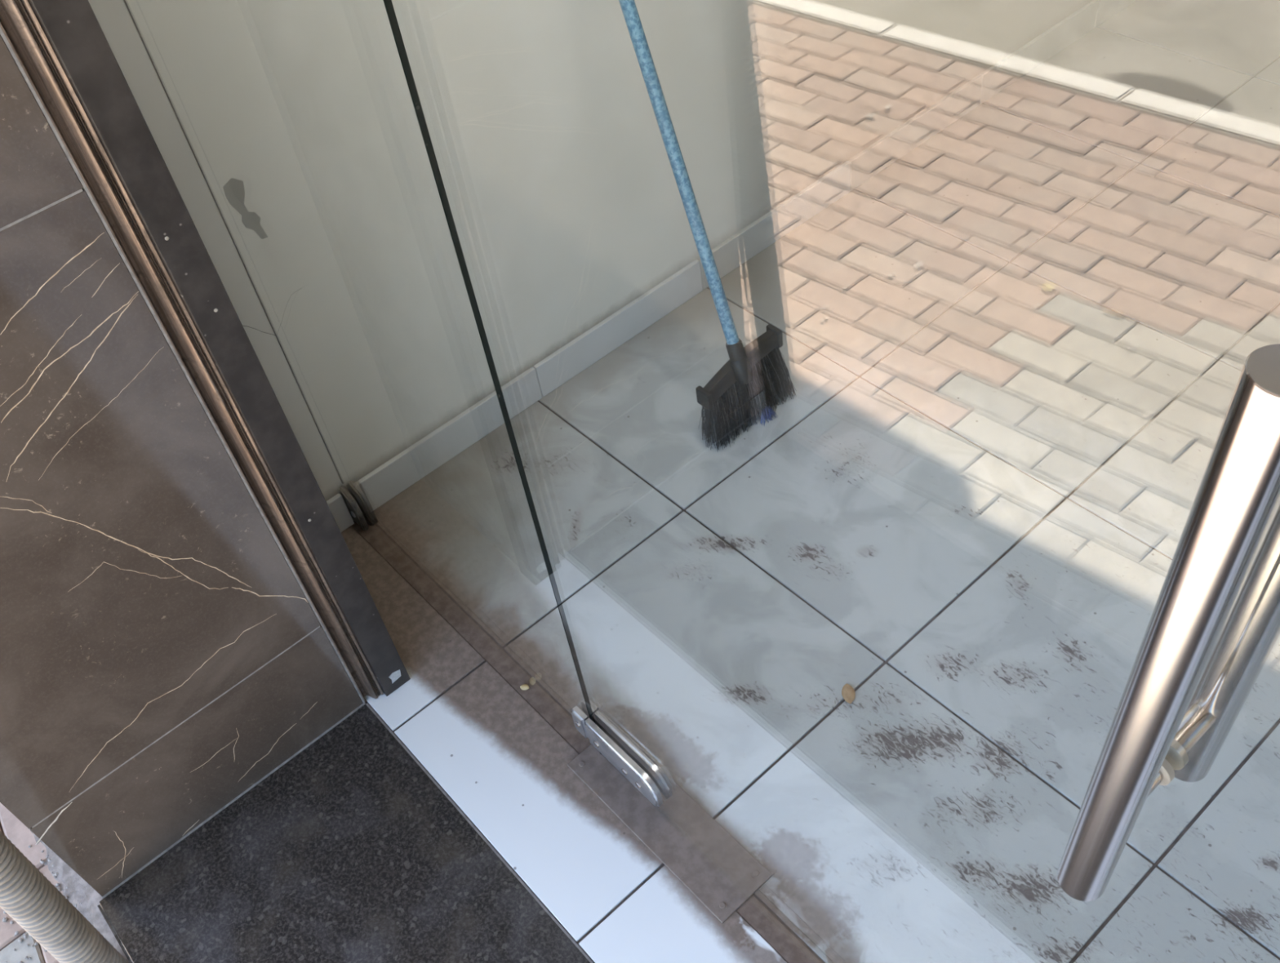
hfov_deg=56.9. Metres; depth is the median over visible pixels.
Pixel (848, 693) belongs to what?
dry leaf
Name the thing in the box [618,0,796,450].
broom
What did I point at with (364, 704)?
joint
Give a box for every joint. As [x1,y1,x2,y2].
[101,702,365,898]
[365,703,593,962]
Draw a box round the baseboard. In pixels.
[326,0,1136,532]
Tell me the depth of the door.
0.65 m
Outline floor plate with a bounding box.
[567,744,772,923]
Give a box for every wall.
[0,26,365,896]
[88,0,1093,520]
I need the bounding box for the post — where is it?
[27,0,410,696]
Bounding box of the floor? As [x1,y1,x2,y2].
[341,0,1279,962]
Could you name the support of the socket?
attached to the broom
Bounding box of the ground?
[0,802,129,962]
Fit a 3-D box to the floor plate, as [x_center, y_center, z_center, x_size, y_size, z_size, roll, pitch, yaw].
[0.039,0.522,1.835,0.104,0.006,0.363,-36,52,-22]
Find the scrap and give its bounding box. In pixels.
[520,684,528,690]
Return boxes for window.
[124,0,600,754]
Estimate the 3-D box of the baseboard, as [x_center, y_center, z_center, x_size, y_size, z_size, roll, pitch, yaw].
[0.873,-1.010,3.061,4.147,0.084,0.011,-36,52,-22]
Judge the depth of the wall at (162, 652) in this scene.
1.58 m
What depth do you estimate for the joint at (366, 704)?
1.85 m
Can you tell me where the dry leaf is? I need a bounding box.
[841,683,855,704]
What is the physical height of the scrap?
0.002 m
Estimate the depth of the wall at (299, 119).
2.18 m
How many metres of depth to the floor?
2.16 m
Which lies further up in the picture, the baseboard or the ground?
the baseboard
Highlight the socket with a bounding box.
[725,338,752,384]
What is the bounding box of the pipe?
[0,831,128,962]
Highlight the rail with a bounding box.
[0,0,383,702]
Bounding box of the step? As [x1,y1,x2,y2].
[97,704,590,962]
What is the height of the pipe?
2.700 m
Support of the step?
on the ground
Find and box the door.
[384,0,1279,902]

